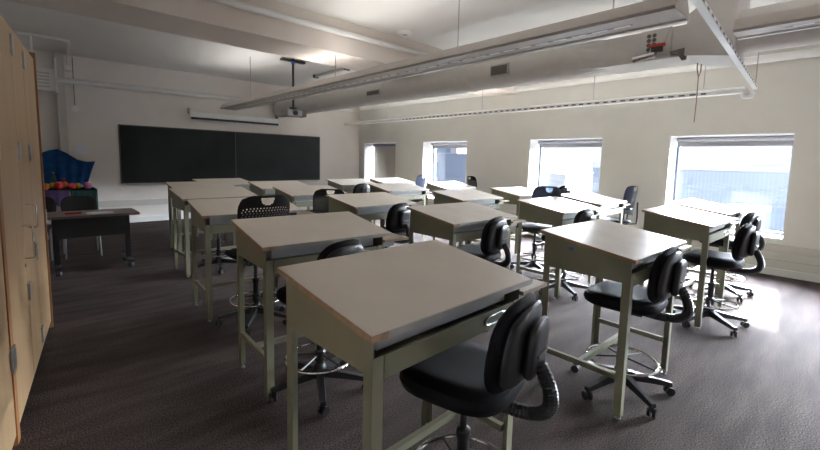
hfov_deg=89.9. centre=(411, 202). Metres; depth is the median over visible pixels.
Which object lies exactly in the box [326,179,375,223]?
desk
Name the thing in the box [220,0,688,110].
pendant light
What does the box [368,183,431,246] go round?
desk
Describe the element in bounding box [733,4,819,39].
pendant light
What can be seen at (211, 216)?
desk
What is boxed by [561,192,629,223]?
desk
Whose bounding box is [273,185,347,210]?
desk
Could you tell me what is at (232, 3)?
ceiling pipe
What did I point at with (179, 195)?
desk
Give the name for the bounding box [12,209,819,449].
floor
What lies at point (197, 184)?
desk
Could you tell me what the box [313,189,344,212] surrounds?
armchair
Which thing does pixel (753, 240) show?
backrest
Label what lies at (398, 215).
stool
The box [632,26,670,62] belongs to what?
lamp
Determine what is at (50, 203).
chair
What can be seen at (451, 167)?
building
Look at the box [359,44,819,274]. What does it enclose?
wall
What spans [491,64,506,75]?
grille
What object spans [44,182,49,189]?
fruit
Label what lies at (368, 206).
desk
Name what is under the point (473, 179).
stool
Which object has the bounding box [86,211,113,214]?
paper stack
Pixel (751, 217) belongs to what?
stool
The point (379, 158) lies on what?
window
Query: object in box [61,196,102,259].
chair
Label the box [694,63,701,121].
cable
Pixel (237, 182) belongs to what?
desk
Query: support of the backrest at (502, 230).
attached to the stool at (495, 233)
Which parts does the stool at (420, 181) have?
backrest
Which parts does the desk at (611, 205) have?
drawer, rail, leg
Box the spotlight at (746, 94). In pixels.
[740,89,754,98]
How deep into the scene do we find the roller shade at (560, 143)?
8.25 m
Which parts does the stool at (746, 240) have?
seat plate, seat, backrest, corrugated arm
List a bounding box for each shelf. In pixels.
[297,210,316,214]
[383,233,408,242]
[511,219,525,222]
[519,279,546,295]
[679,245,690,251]
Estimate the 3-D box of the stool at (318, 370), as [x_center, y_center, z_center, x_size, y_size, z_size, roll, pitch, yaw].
[-0.577,0.717,2.627,0.636,1.013,0.620,0,6,-15]
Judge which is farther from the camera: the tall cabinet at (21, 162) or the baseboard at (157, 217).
the baseboard at (157, 217)
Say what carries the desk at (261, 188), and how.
on the floor
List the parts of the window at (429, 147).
frame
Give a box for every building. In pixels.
[436,148,465,181]
[438,153,592,192]
[591,155,790,231]
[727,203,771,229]
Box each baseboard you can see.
[130,206,321,222]
[511,227,819,282]
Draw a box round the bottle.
[50,172,56,182]
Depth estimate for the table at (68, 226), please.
5.17 m
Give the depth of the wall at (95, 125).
9.07 m
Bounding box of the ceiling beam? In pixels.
[6,0,517,96]
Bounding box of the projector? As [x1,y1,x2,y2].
[280,57,306,117]
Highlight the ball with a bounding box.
[83,182,91,188]
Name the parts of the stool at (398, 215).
seat, backrest, corrugated arm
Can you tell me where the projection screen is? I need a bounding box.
[187,107,278,125]
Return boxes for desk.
[165,181,235,251]
[168,186,257,277]
[186,197,316,321]
[192,178,249,239]
[231,211,408,400]
[248,181,309,211]
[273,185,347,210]
[277,240,546,449]
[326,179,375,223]
[326,192,421,248]
[368,178,415,221]
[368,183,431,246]
[407,202,525,268]
[425,181,481,204]
[432,189,508,260]
[490,186,543,254]
[516,197,605,298]
[537,219,690,419]
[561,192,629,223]
[639,204,737,328]
[670,198,745,296]
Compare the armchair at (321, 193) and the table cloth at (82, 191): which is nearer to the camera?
the armchair at (321, 193)
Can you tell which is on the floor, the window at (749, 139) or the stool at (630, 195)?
the stool at (630, 195)
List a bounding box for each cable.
[71,59,79,111]
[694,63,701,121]
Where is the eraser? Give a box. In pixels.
[65,211,81,214]
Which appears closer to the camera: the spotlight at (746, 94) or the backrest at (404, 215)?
the backrest at (404, 215)
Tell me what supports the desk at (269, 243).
on the floor
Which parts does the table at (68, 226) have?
leg, privacy panel, leg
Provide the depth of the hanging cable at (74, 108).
8.11 m
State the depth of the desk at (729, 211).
5.06 m
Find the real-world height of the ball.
0.133 m
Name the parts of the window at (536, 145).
frame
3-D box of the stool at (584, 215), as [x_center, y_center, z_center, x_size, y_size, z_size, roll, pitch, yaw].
[1.790,0.556,4.751,0.636,1.013,0.620,1,6,-5]
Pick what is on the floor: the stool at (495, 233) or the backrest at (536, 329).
the stool at (495, 233)
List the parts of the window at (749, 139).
sill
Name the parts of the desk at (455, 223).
leg, leg, rail, drawer, leg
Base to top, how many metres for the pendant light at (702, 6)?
0.910 m
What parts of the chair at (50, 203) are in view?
backrest, leg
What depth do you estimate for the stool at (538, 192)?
5.66 m
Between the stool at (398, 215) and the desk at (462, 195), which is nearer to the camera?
the stool at (398, 215)
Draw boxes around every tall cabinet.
[0,14,53,421]
[0,148,20,449]
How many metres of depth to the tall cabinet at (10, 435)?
2.00 m
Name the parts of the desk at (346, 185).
drawer, rail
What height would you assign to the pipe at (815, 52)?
0.150 m
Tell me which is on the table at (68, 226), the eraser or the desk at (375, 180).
the eraser
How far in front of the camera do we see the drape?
8.04 m
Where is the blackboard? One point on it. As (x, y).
(149, 155)
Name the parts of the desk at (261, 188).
drawer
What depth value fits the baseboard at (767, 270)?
5.71 m
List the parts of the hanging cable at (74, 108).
cord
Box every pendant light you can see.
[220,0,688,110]
[344,66,745,125]
[691,0,758,89]
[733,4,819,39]
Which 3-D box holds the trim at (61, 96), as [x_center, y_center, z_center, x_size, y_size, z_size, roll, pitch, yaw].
[-6.842,-1.184,8.095,0.130,3.400,0.100,-4,8,-43]
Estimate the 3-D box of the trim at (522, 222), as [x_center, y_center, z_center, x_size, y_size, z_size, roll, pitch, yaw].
[4.072,0.669,6.934,0.035,0.015,16.840,-4,8,-43]
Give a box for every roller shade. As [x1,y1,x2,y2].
[373,143,395,146]
[431,142,466,147]
[538,139,601,147]
[677,135,793,146]
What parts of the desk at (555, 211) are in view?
leg, leg, rail, drawer, leg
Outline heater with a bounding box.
[29,36,57,94]
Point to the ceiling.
(434, 23)
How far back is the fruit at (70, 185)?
7.57 m
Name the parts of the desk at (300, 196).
drawer, rail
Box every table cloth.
[45,188,69,206]
[68,187,98,209]
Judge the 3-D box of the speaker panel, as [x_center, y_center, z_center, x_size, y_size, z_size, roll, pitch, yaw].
[2.508,-1.622,4.216,0.028,0.290,0.280,-4,8,-43]
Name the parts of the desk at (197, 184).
leg, leg, leg, leg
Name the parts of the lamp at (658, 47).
bulb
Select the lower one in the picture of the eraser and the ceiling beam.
the eraser
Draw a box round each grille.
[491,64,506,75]
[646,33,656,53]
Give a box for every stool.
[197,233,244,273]
[216,195,289,334]
[268,239,364,416]
[353,183,369,193]
[381,203,409,247]
[399,291,558,449]
[410,174,425,201]
[456,216,511,331]
[467,176,476,188]
[510,186,560,274]
[533,185,570,249]
[538,208,595,300]
[571,246,693,418]
[601,186,638,224]
[673,222,764,337]
[689,211,764,301]
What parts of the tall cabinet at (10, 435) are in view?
door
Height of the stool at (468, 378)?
1.013 m
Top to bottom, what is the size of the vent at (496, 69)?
0.150 m
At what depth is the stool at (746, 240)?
3.74 m
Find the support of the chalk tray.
on the blackboard
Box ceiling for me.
[0,0,790,86]
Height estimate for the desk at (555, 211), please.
1.065 m
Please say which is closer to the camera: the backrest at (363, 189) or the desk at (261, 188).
the desk at (261, 188)
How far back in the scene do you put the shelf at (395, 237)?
3.06 m
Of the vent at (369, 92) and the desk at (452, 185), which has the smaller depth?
the vent at (369, 92)
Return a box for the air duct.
[273,0,819,116]
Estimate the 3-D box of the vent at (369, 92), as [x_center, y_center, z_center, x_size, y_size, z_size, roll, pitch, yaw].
[-0.712,-2.047,7.709,0.027,0.100,0.400,-4,8,-43]
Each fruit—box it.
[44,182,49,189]
[53,181,63,189]
[68,183,75,188]
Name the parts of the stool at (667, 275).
seat, backrest, corrugated arm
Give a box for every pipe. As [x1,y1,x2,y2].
[57,77,353,112]
[207,0,427,55]
[360,48,819,110]
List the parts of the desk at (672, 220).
leg, drawer, rail, leg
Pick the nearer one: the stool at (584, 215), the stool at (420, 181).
the stool at (584, 215)
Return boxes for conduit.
[13,30,69,64]
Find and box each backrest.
[361,187,367,192]
[399,210,409,228]
[497,225,508,249]
[523,316,549,380]
[587,215,595,220]
[670,260,687,296]
[748,231,759,255]
[753,219,761,231]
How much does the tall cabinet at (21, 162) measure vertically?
2.290 m
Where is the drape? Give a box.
[42,149,94,184]
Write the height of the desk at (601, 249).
1.065 m
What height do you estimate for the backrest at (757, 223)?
0.220 m
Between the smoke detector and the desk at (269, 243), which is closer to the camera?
the desk at (269, 243)
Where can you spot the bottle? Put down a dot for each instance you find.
(53, 179)
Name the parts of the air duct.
bracket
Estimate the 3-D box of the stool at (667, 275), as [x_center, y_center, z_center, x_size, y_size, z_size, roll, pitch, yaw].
[1.423,0.758,2.688,0.636,1.013,0.620,1,6,-7]
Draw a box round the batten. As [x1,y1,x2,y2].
[313,68,349,78]
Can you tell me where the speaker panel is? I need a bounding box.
[640,26,672,59]
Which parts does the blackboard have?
panel, panel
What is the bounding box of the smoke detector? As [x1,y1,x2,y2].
[397,29,412,36]
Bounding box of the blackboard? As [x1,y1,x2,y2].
[118,124,319,184]
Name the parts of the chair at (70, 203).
leg, leg, backrest, leg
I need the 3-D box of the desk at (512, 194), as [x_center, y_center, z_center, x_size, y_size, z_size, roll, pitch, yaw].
[1.929,0.286,7.190,1.110,1.065,0.598,-4,8,-43]
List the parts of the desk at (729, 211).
leg, leg, leg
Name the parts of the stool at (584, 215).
backrest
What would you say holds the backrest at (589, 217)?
attached to the stool at (584, 215)
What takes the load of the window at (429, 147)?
in the wall at (636, 136)
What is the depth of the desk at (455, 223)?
3.78 m
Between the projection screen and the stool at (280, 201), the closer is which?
the stool at (280, 201)
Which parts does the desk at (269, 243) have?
leg, leg, drawer, rail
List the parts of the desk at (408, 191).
drawer, rail, leg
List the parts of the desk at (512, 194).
leg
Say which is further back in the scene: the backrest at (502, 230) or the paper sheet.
the paper sheet
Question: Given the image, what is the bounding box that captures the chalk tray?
[127,180,317,184]
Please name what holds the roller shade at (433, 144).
attached to the window at (429, 147)
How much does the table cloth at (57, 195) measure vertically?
0.356 m
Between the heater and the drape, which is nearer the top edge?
the heater
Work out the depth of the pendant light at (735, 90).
6.76 m
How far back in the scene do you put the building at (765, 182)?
17.58 m
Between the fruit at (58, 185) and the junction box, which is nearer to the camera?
the fruit at (58, 185)
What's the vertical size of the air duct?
0.710 m
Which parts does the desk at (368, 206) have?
rail, drawer, leg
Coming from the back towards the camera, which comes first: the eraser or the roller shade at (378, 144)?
the roller shade at (378, 144)
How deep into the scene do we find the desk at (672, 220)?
3.97 m
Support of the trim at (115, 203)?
attached to the wall at (95, 125)
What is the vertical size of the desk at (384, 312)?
1.065 m
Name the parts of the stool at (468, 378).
seat, backrest, corrugated arm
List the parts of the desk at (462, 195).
drawer, rail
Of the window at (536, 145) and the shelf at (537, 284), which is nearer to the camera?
the shelf at (537, 284)
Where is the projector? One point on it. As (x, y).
(292, 112)
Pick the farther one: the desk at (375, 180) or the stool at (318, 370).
the desk at (375, 180)
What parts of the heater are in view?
plate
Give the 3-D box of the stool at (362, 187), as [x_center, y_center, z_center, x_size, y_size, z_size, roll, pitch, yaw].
[-1.144,0.104,8.523,0.636,1.013,0.620,1,6,-5]
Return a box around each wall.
[26,49,359,224]
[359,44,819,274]
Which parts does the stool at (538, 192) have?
seat plate, seat, backrest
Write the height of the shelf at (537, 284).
0.017 m
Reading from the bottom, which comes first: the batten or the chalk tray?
the chalk tray
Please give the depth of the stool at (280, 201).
3.58 m
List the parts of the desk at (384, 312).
leg, leg, leg, drawer, rail, leg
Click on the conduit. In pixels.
(15, 32)
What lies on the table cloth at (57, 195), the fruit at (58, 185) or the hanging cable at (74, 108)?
the fruit at (58, 185)
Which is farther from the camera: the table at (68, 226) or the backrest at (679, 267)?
the table at (68, 226)
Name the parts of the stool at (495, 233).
seat, backrest, corrugated arm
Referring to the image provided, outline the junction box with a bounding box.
[64,65,71,71]
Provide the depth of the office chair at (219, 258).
5.45 m
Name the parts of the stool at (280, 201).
seat, backrest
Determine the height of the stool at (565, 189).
1.138 m
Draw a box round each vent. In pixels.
[366,89,380,96]
[490,63,509,76]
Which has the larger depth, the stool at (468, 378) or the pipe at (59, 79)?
the pipe at (59, 79)
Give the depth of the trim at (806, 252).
5.69 m
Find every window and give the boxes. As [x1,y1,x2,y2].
[364,142,395,180]
[422,140,466,199]
[528,137,602,194]
[664,132,795,240]
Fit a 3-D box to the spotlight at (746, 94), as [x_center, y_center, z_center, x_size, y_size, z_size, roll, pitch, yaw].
[4.178,-1.340,5.109,0.195,0.105,0.150,-4,8,-43]
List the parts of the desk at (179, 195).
leg, leg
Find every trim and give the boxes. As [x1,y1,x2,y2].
[54,52,69,193]
[98,193,352,207]
[416,201,819,258]
[522,222,819,266]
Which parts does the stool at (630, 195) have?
seat, backrest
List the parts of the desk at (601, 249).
leg, leg, leg, rail, drawer, leg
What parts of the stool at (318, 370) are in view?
seat, backrest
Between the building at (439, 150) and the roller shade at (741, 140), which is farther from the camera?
the building at (439, 150)
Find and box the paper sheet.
[75,144,86,154]
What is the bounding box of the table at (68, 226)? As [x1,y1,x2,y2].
[46,208,139,276]
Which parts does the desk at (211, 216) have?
leg, leg, rail, drawer, leg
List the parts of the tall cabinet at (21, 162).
door, door, handle, handle, door, panel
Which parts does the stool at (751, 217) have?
seat, backrest, corrugated arm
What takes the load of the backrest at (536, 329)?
attached to the stool at (468, 378)
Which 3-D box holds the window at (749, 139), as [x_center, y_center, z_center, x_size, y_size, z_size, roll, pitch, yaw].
[4.865,-0.282,6.362,0.490,1.500,1.500,-4,8,-43]
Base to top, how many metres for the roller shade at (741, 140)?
0.148 m
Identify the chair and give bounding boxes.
[45,197,55,260]
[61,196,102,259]
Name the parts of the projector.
ceiling plate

